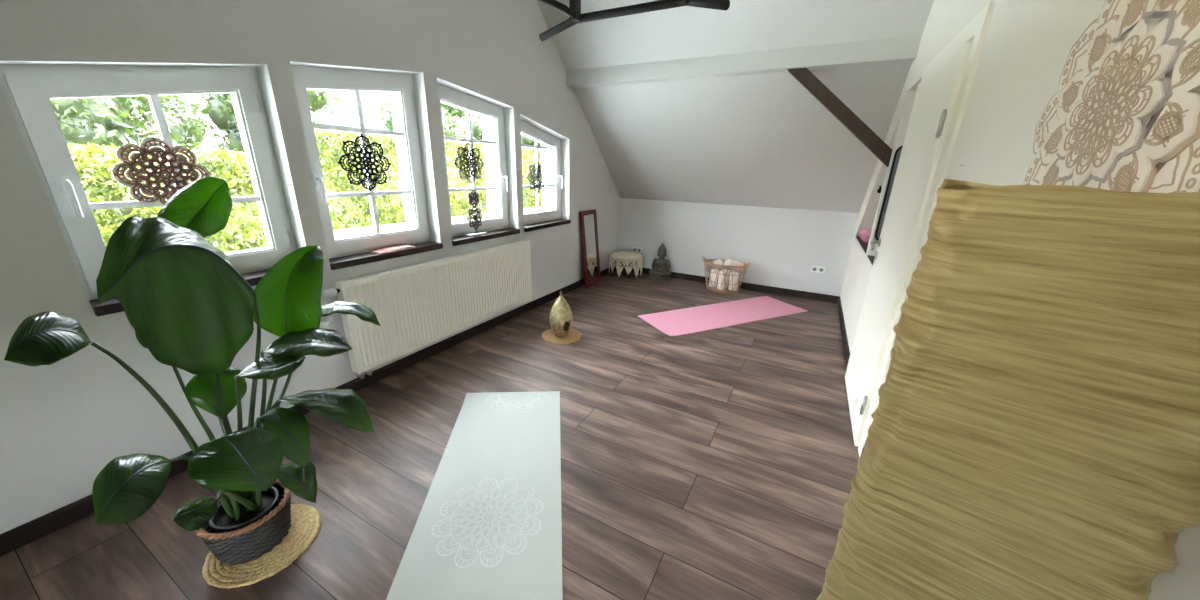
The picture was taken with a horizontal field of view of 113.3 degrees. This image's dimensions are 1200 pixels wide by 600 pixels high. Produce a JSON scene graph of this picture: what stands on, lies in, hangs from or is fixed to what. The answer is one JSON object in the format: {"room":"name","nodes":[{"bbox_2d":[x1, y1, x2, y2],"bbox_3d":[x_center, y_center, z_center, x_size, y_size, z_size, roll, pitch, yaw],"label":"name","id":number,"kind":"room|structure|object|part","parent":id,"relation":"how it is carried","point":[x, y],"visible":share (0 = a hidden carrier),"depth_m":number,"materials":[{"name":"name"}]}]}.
{"room":"exercise studio","nodes":[
{"label":"exercise studio","id":0,"kind":"room"},
{"bbox_2d":[0,0,619,533],"bbox_3d":[-1.359,-1.010,2.977,0.380,3.250,6.360,11,21,26],"label":"wall","id":1,"kind":"structure","parent":0,"point":[62,422],"depth_m":1.92,"materials":[{"name":"grey paint"}]},
{"bbox_2d":[0,64,295,316],"bbox_3d":[-2.017,-0.577,1.862,0.442,1.070,0.808,11,21,26],"label":"window","id":2,"kind":"structure","parent":1,"relation":"in","point":[28,89],"depth_m":1.64,"materials":[{"name":"white plastic"}]},
{"bbox_3d":[-2.065,-0.405,1.543,0.058,0.160,0.028,11,21,26],"label":"handle","id":3,"kind":"part","parent":2,"relation":"part of","materials":[{"name":"white plastic"}]},
{"bbox_2d":[112,122,209,205],"bbox_3d":[-1.964,-0.595,1.774,0.008,0.372,0.310,11,21,26],"label":"lace mandala","id":4,"kind":"object","parent":2,"relation":"attached to","point":[137,159],"visible":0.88,"depth_m":1.75,"materials":[{"name":"brown fabric"}]},
{"bbox_3d":[-1.897,-0.072,1.956,0.142,0.040,0.806,11,21,26],"label":"sill","id":5,"kind":"part","parent":2,"relation":"part of","materials":[{"name":"brown wood"}]},
{"bbox_2d":[0,267,616,556],"bbox_3d":[-1.219,0.336,3.330,0.016,0.080,6.260,11,21,26],"label":"baseboard","id":6,"kind":"structure","parent":1,"relation":"attached to","point":[13,539],"depth_m":2.39,"materials":[{"name":"brown wood"}]},
{"bbox_2d":[291,65,442,269],"bbox_3d":[-1.579,-0.889,2.608,0.442,1.208,0.814,11,21,26],"label":"window","id":7,"kind":"structure","parent":1,"relation":"in","point":[343,252],"depth_m":2.57,"materials":[{"name":"white plastic"}]},
{"bbox_3d":[-1.630,-0.650,2.309,0.058,0.160,0.028,11,21,26],"label":"handle","id":8,"kind":"part","parent":7,"relation":"part of","materials":[{"name":"white plastic"}]},
{"bbox_2d":[338,123,390,190],"bbox_3d":[-1.513,-0.912,2.544,0.008,0.413,0.352,11,21,27],"label":"lace mandala","id":9,"kind":"object","parent":7,"relation":"attached to","point":[365,162],"visible":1,"depth_m":2.54,"materials":[{"name":"black fabric"}]},
{"bbox_3d":[-1.462,-0.319,2.724,0.142,0.040,0.812,11,21,26],"label":"sill","id":10,"kind":"part","parent":7,"relation":"part of","materials":[{"name":"brown wood"}]},
{"bbox_2d":[370,245,415,253],"bbox_3d":[-1.440,-0.354,2.751,0.116,0.010,0.276,10,20,24],"label":"booklet","id":11,"kind":"object","parent":7,"relation":"on","point":[378,251],"visible":0.69,"depth_m":2.67,"materials":[{"name":"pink paper"}]},
{"bbox_2d":[379,245,411,250],"bbox_3d":[-1.427,-0.366,2.763,0.088,0.006,0.186,13,22,32],"label":"booklet","id":12,"kind":"object","parent":11,"relation":"on","point":[399,246],"visible":1,"depth_m":2.75,"materials":[{"name":"white paper"}]},
{"bbox_2d":[323,240,531,378],"bbox_3d":[-1.177,-0.017,3.182,0.099,0.671,1.882,11,21,26],"label":"radiator","id":13,"kind":"object","parent":1,"relation":"attached to","point":[416,306],"visible":1,"depth_m":2.92,"materials":[{"name":"white metal"}]},
{"bbox_2d":[336,240,528,283],"bbox_3d":[-1.134,-0.340,3.105,0.064,0.007,1.789,11,21,26],"label":"grille","id":14,"kind":"object","parent":13,"relation":"attached to","point":[376,276],"depth_m":2.88,"materials":[{"name":"white metal"}]},
{"bbox_2d":[437,83,519,245],"bbox_3d":[-1.141,-1.133,3.382,0.442,1.200,0.810,11,21,26],"label":"window","id":15,"kind":"structure","parent":1,"relation":"in","point":[495,227],"depth_m":3.42,"materials":[{"name":"white plastic"}]},
{"bbox_2d":[454,134,483,183],"bbox_3d":[-1.087,-1.170,3.288,0.008,0.392,0.331,11,21,27],"label":"lace mandala","id":16,"kind":"object","parent":15,"relation":"attached to","point":[469,160],"visible":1,"depth_m":3.29,"materials":[{"name":"black fabric"}]},
{"bbox_2d":[465,190,486,236],"bbox_3d":[-1.066,-0.743,3.357,0.070,0.380,0.190,11,21,26],"label":"standing mandala","id":17,"kind":"object","parent":15,"relation":"on","point":[476,214],"visible":1,"depth_m":3.35,"materials":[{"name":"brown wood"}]},
{"bbox_3d":[-1.071,-0.569,3.415,0.070,0.014,0.190,11,21,26],"label":"plate","id":18,"kind":"part","parent":17,"relation":"part of","materials":[{"name":"white plastic"}]},
{"bbox_3d":[-1.023,-0.567,3.497,0.142,0.040,0.808,11,21,26],"label":"sill","id":19,"kind":"part","parent":15,"relation":"part of","materials":[{"name":"brown wood"}]},
{"bbox_3d":[-0.871,-1.080,3.647,0.058,0.160,0.028,11,21,26],"label":"handle","id":20,"kind":"part","parent":15,"relation":"part of","materials":[{"name":"white plastic"}]},
{"bbox_2d":[520,120,570,231],"bbox_3d":[-0.713,-1.313,4.160,0.442,1.068,0.818,11,21,26],"label":"window","id":21,"kind":"structure","parent":1,"relation":"in","point":[537,220],"depth_m":4.24,"materials":[{"name":"white plastic"}]},
{"bbox_2d":[527,154,545,192],"bbox_3d":[-0.655,-1.305,4.093,0.008,0.388,0.327,11,21,26],"label":"lace mandala","id":22,"kind":"object","parent":21,"relation":"attached to","point":[536,177],"visible":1,"depth_m":4.09,"materials":[{"name":"fabric"}]},
{"bbox_3d":[-0.658,-1.323,4.125,0.076,0.952,0.758,11,21,26],"label":"sash","id":23,"kind":"part","parent":21,"relation":"part of","materials":[{"name":"white plastic"}]},
{"bbox_3d":[-0.594,-0.810,4.254,0.142,0.040,0.816,11,21,26],"label":"sill","id":24,"kind":"part","parent":21,"relation":"part of","materials":[{"name":"brown wood"}]},
{"bbox_3d":[-0.439,-1.324,4.408,0.058,0.160,0.028,11,21,26],"label":"handle","id":25,"kind":"part","parent":21,"relation":"part of","materials":[{"name":"white plastic"}]},
{"bbox_2d":[314,90,389,135],"bbox_3d":[-16.085,-11.785,28.774,4.950,7.600,8.770,0,19,-4],"label":"sky","id":26,"kind":"structure","parent":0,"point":[371,102],"depth_m":25.91,"materials":[{"name":"white"}]},
{"bbox_2d":[0,270,858,599],"bbox_3d":[0.235,0.768,2.680,4.100,0.250,6.900,11,21,26],"label":"floor","id":27,"kind":"structure","parent":0,"point":[719,463],"depth_m":2.01,"materials":[{"name":"brown wood"}]},
{"bbox_2d":[202,504,321,587],"bbox_3d":[-1.325,0.961,1.569,0.371,0.016,0.367,11,21,26],"label":"place mat","id":28,"kind":"object","parent":27,"relation":"on","point":[306,521],"visible":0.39,"depth_m":1.49,"materials":[{"name":"beige wicker"}]},
{"bbox_2d":[194,479,290,564],"bbox_3d":[-1.365,0.868,1.542,0.281,0.176,0.281,-5,20,-19],"label":"basket","id":29,"kind":"object","parent":28,"relation":"on","point":[248,543],"visible":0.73,"depth_m":1.47,"materials":[{"name":"grey wicker"}]},
{"bbox_2d":[4,177,380,532],"bbox_3d":[-1.276,0.234,1.551,0.769,1.345,1.103,11,21,26],"label":"potted plant","id":30,"kind":"object","parent":29,"relation":"in","point":[182,296],"visible":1,"depth_m":1.22,"materials":[{"name":"green plant"}]},
{"bbox_3d":[-1.365,0.863,1.541,0.204,0.155,0.204,11,21,26],"label":"pot","id":31,"kind":"part","parent":30,"relation":"part of","materials":[{"name":"black plastic"}]},
{"bbox_2d":[386,391,562,599],"bbox_3d":[-0.481,0.911,1.774,0.612,0.020,1.830,-1,19,-6],"label":"yoga mat","id":32,"kind":"object","parent":27,"relation":"on","point":[488,526],"visible":1,"depth_m":1.73,"materials":[{"name":"grey rubber"}]},
{"bbox_2d":[432,478,542,567],"bbox_3d":[-0.477,0.939,1.708,0.458,0.001,0.458,-1,19,-6],"label":"print","id":33,"kind":"object","parent":32,"relation":"on","point":[477,522],"depth_m":1.68,"materials":[{"name":"grey"}]},
{"bbox_2d":[486,393,550,412],"bbox_3d":[-0.524,0.657,2.529,0.416,0.010,0.210,-1,19,-6],"label":"print","id":34,"kind":"object","parent":32,"relation":"on","point":[495,402],"depth_m":2.53,"materials":[{"name":"grey"}]},
{"bbox_2d":[541,328,580,343],"bbox_3d":[-0.344,0.319,3.558,0.366,0.016,0.360,11,21,26],"label":"place mat","id":35,"kind":"object","parent":27,"relation":"on","point":[548,335],"visible":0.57,"depth_m":3.50,"materials":[{"name":"beige wicker"}]},
{"bbox_2d":[549,291,572,336],"bbox_3d":[-0.344,0.118,3.498,0.209,0.405,0.207,11,21,26],"label":"lantern","id":36,"kind":"object","parent":35,"relation":"on","point":[561,317],"visible":1,"depth_m":3.43,"materials":[{"name":"gold metal"}]},
{"bbox_2d":[579,209,600,287],"bbox_3d":[-0.119,-0.660,5.037,0.126,0.943,0.430,10,20,23],"label":"wall mirror","id":37,"kind":"object","parent":27,"relation":"on","point":[588,219],"visible":1,"depth_m":5.00,"materials":[{"name":"brown wood"}]},
{"bbox_2d":[609,251,642,278],"bbox_3d":[0.365,-0.497,5.566,0.477,0.319,0.477,11,21,26],"label":"stool","id":38,"kind":"object","parent":27,"relation":"on","point":[627,257],"visible":1,"depth_m":5.41,"materials":[{"name":"fabric"}]},
{"bbox_3d":[0.367,-0.611,5.528,0.428,0.080,0.428,11,21,26],"label":"seat","id":39,"kind":"part","parent":38,"relation":"part of","materials":[{"name":"fabric"}]},
{"bbox_2d":[649,242,670,280],"bbox_3d":[0.842,-0.540,5.432,0.306,0.508,0.209,7,19,15],"label":"statue","id":40,"kind":"object","parent":27,"relation":"on","point":[661,266],"visible":1,"depth_m":5.42,"materials":[{"name":"grey stone"}]},
{"bbox_3d":[0.852,-0.720,5.393,0.122,0.142,0.122,7,19,15],"label":"crown","id":41,"kind":"part","parent":40,"relation":"part of","materials":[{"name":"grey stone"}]},
{"bbox_2d":[638,296,806,335],"bbox_3d":[1.344,0.139,4.224,1.840,0.015,0.580,-7,21,-25],"label":"yoga mat","id":42,"kind":"object","parent":27,"relation":"on","point":[684,321],"visible":1,"depth_m":4.16,"materials":[{"name":"pink plastic"}]},
{"bbox_2d":[702,256,750,292],"bbox_3d":[1.575,-0.324,5.013,0.590,0.401,0.363,10,20,23],"label":"basket","id":43,"kind":"object","parent":27,"relation":"on","point":[726,290],"visible":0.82,"depth_m":4.94,"materials":[{"name":"wicker"}]},
{"bbox_2d":[709,269,718,286],"bbox_3d":[1.467,-0.283,5.088,0.106,0.220,0.098,-8,21,-26],"label":"rolled towel","id":44,"kind":"object","parent":43,"relation":"in","point":[712,275],"visible":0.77,"depth_m":5.05,"materials":[{"name":"white fabric"}]},
{"bbox_2d":[712,259,722,267],"bbox_3d":[1.487,-0.465,5.019,0.110,0.153,0.220,4,19,7],"label":"rolled towel","id":45,"kind":"object","parent":43,"relation":"in","point":[718,261],"visible":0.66,"depth_m":4.92,"materials":[{"name":"white fabric"}]},
{"bbox_2d":[717,271,726,289],"bbox_3d":[1.543,-0.247,4.987,0.102,0.225,0.101,-6,20,-21],"label":"rolled towel","id":46,"kind":"object","parent":43,"relation":"in","point":[721,277],"visible":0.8,"depth_m":4.96,"materials":[{"name":"white fabric"}]},
{"bbox_2d":[722,269,729,287],"bbox_3d":[1.609,-0.278,5.085,0.093,0.220,0.100,5,19,9],"label":"rolled towel","id":47,"kind":"object","parent":43,"relation":"in","point":[728,272],"visible":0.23,"depth_m":5.04,"materials":[{"name":"white fabric"}]},
{"bbox_2d":[728,272,738,290],"bbox_3d":[1.678,-0.236,4.967,0.097,0.220,0.104,-14,24,-39],"label":"rolled towel","id":48,"kind":"object","parent":43,"relation":"in","point":[735,278],"visible":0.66,"depth_m":4.94,"materials":[{"name":"white fabric"}]},
{"bbox_2d":[724,259,743,270],"bbox_3d":[1.670,-0.435,4.920,0.244,0.174,0.118,-4,19,-17],"label":"rolled towel","id":49,"kind":"object","parent":43,"relation":"in","point":[729,262],"visible":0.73,"depth_m":4.87,"materials":[{"name":"white fabric"}]},
{"bbox_2d":[817,179,1199,599],"bbox_3d":[0.513,0.560,0.655,0.267,1.447,0.267,16,24,37],"label":"floor lamp","id":50,"kind":"object","parent":27,"relation":"on","point":[1034,430],"visible":1,"depth_m":0.40,"materials":[{"name":"fabric"}]},
{"bbox_2d":[536,0,933,212],"bbox_3d":[1.266,-1.848,3.908,4.480,2.838,2.755,11,21,26],"label":"ceiling","id":51,"kind":"structure","parent":0,"point":[758,140],"depth_m":3.72,"materials":[{"name":"grey paint"}]},
{"bbox_2d":[618,198,858,295],"bbox_3d":[1.716,-0.697,5.249,3.880,1.365,0.300,11,21,26],"label":"wall","id":52,"kind":"structure","parent":0,"point":[781,245],"depth_m":4.98,"materials":[{"name":"grey paint"}]},
{"bbox_2d":[632,247,641,252],"bbox_3d":[0.539,-0.726,5.722,0.150,0.080,0.011,11,21,26],"label":"wall socket","id":53,"kind":"object","parent":52,"relation":"attached to","point":[634,249],"visible":1,"depth_m":5.72,"materials":[{"name":"white plastic"}]},
{"bbox_2d":[620,265,839,302],"bbox_3d":[1.546,-0.251,5.299,2.899,0.080,0.016,11,21,26],"label":"baseboard","id":54,"kind":"structure","parent":52,"relation":"attached to","point":[796,293],"depth_m":4.99,"materials":[{"name":"brown wood"}]},
{"bbox_2d":[810,265,825,273],"bbox_3d":[2.582,-0.361,4.679,0.150,0.080,0.011,11,21,26],"label":"wall socket","id":55,"kind":"object","parent":52,"relation":"attached to","point":[817,269],"visible":1,"depth_m":4.68,"materials":[{"name":"white plastic"}]},
{"bbox_2d":[840,0,1199,599],"bbox_3d":[1.504,-0.458,1.562,0.200,3.250,6.410,11,21,26],"label":"wall","id":56,"kind":"structure","parent":0,"point":[1028,44],"depth_m":1.27,"materials":[{"name":"white paint"}]},
{"bbox_2d":[566,35,921,87],"bbox_3d":[0.986,-2.059,3.475,2.940,0.164,0.183,11,21,26],"label":"beam","id":57,"kind":"structure","parent":56,"relation":"attached to","point":[897,50],"depth_m":3.25,"materials":[{"name":"grey paint"}]},
{"bbox_2d":[788,68,892,166],"bbox_3d":[1.888,-1.455,3.151,0.833,0.730,0.087,11,21,26],"label":"brace","id":58,"kind":"object","parent":56,"relation":"attached to","point":[830,101],"visible":1,"depth_m":3.09,"materials":[{"name":"brown wood"}]},
{"bbox_2d":[837,297,863,453],"bbox_3d":[1.358,0.845,2.022,0.019,0.080,6.244,11,21,26],"label":"baseboard","id":59,"kind":"structure","parent":56,"relation":"attached to","point":[840,311],"depth_m":3.64,"materials":[{"name":"wood"}]},
{"bbox_2d":[856,236,868,253],"bbox_3d":[2.642,-0.513,3.743,0.298,0.012,1.083,11,21,26],"label":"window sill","id":60,"kind":"structure","parent":56,"relation":"attached to","point":[864,245],"depth_m":3.81,"materials":[{"name":"brown wood"}]},
{"bbox_2d":[859,229,870,241],"bbox_3d":[2.664,-0.648,3.951,0.103,0.105,0.260,11,21,26],"label":"rolled mat","id":61,"kind":"object","parent":60,"relation":"on","point":[864,234],"visible":0.91,"depth_m":3.86,"materials":[{"name":"pink plastic"}]},
{"bbox_2d":[867,255,874,265],"bbox_3d":[2.223,-0.269,2.984,0.298,0.012,0.533,11,21,26],"label":"trim","id":62,"kind":"structure","parent":56,"relation":"attached to","point":[870,257],"depth_m":3.14,"materials":[{"name":"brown wood"}]},
{"bbox_2d":[870,230,875,250],"bbox_3d":[2.239,-0.484,3.221,0.024,0.170,0.005,11,21,26],"label":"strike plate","id":63,"kind":"object","parent":56,"relation":"attached to","point":[874,239],"visible":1,"depth_m":3.23,"materials":[{"name":"silver metal"}]},
{"bbox_2d":[875,145,902,240],"bbox_3d":[2.288,-0.808,3.058,0.140,0.746,0.054,11,21,26],"label":"mirror","id":64,"kind":"object","parent":56,"relation":"attached to","point":[897,154],"visible":0.25,"depth_m":3.08,"materials":[{"name":"black mirror"}]},
{"bbox_2d":[845,1,995,456],"bbox_3d":[1.730,-0.260,2.215,0.301,2.070,1.065,11,21,26],"label":"door","id":65,"kind":"structure","parent":56,"relation":"in","point":[943,91],"depth_m":2.00,"materials":[{"name":"white paint"}]},
{"bbox_3d":[1.778,-0.366,2.550,0.060,0.052,0.151,11,21,25],"label":"handle","id":66,"kind":"part","parent":65,"relation":"part of","materials":[{"name":"silver metal"}]},
{"bbox_2d":[1023,0,1199,192],"bbox_3d":[0.954,-0.356,0.735,0.022,0.650,0.650,11,21,26],"label":"tapestry","id":67,"kind":"object","parent":56,"relation":"attached to","point":[1124,114],"depth_m":0.69,"materials":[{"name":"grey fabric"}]},
{"bbox_3d":[0.222,-2.272,1.676,4.480,0.250,2.449,11,21,26],"label":"ceiling","id":68,"kind":"structure","parent":0,"visible":0},
{"bbox_2d":[539,0,729,41],"bbox_3d":[0.032,-1.704,1.680,1.049,0.838,0.560,11,21,26],"label":"beam","id":69,"kind":"structure","parent":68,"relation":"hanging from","point":[573,11],"depth_m":1.98,"materials":[{"name":"black wood"}]},
{"bbox_3d":[-0.122,-1.835,1.963,0.040,0.762,0.050,11,21,26],"label":"post","id":70,"kind":"part","parent":69,"relation":"part of","materials":[{"name":"black wood"}]},
{"bbox_3d":[0.388,-1.735,1.706,0.040,0.762,0.050,11,21,26],"label":"post","id":71,"kind":"part","parent":69,"relation":"part of","materials":[{"name":"black wood"}]},
{"label":"outside","id":72,"kind":"structure","parent":0,"visible":0},
{"bbox_2d":[224,206,541,252],"bbox_3d":[-10.517,-5.279,22.180,80.000,0.250,90.000,11,21,26],"label":"ground","id":73,"kind":"structure","parent":72,"point":[347,232],"depth_m":13.76,"materials":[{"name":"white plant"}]},
{"bbox_2d":[50,95,183,158],"bbox_3d":[-14.573,-5.067,10.964,4.497,6.294,4.503,11,21,26],"label":"tree","id":74,"kind":"object","parent":73,"relation":"on","point":[105,121],"visible":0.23,"depth_m":10.32,"materials":[{"name":"green plant"}]},
{"bbox_2d":[67,142,267,252],"bbox_3d":[-11.659,-1.269,5.982,1.953,2.476,11.787,11,21,26],"label":"hedge","id":75,"kind":"object","parent":73,"relation":"on","point":[244,230],"visible":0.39,"depth_m":8.81,"materials":[{"name":"green plant"}]},
{"bbox_2d":[129,94,223,150],"bbox_3d":[-19.518,-8.040,16.243,5.916,8.316,7.048,9,20,20],"label":"tree","id":76,"kind":"object","parent":73,"relation":"on","point":[177,110],"visible":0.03,"depth_m":17.40,"materials":[{"name":"green plant"}]},
{"bbox_2d":[191,89,342,152],"bbox_3d":[-13.715,-7.303,16.649,4.606,6.955,4.754,6,19,14],"label":"tree","id":77,"kind":"object","parent":73,"relation":"on","point":[219,108],"visible":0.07,"depth_m":15.18,"materials":[{"name":"green plant"}]},
{"bbox_2d":[378,96,475,138],"bbox_3d":[-8.684,-8.099,21.054,4.692,5.914,4.417,11,21,26],"label":"tree","id":78,"kind":"object","parent":73,"relation":"on","point":[450,115],"visible":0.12,"depth_m":19.90,"materials":[{"name":"green plant"}]},
{"bbox_2d":[314,129,541,229],"bbox_3d":[-5.125,-6.290,20.119,1.780,3.333,19.982,11,21,26],"label":"hedge","id":79,"kind":"object","parent":73,"relation":"on","point":[345,212],"visible":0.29,"depth_m":14.26,"materials":[{"name":"green plant"}]},
{"bbox_2d":[463,114,482,139],"bbox_3d":[-6.609,-9.649,25.494,4.482,6.130,4.622,11,21,26],"label":"tree","id":80,"kind":"object","parent":73,"relation":"on","point":[477,121],"visible":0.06,"depth_m":23.51,"materials":[{"name":"green plant"}]},
{"bbox_2d":[521,135,540,145],"bbox_3d":[-3.699,-11.620,30.217,5.127,7.006,5.154,11,21,26],"label":"tree","id":81,"kind":"object","parent":73,"relation":"on","point":[524,140],"visible":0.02,"depth_m":28.81,"materials":[{"name":"green plant"}]}
]}

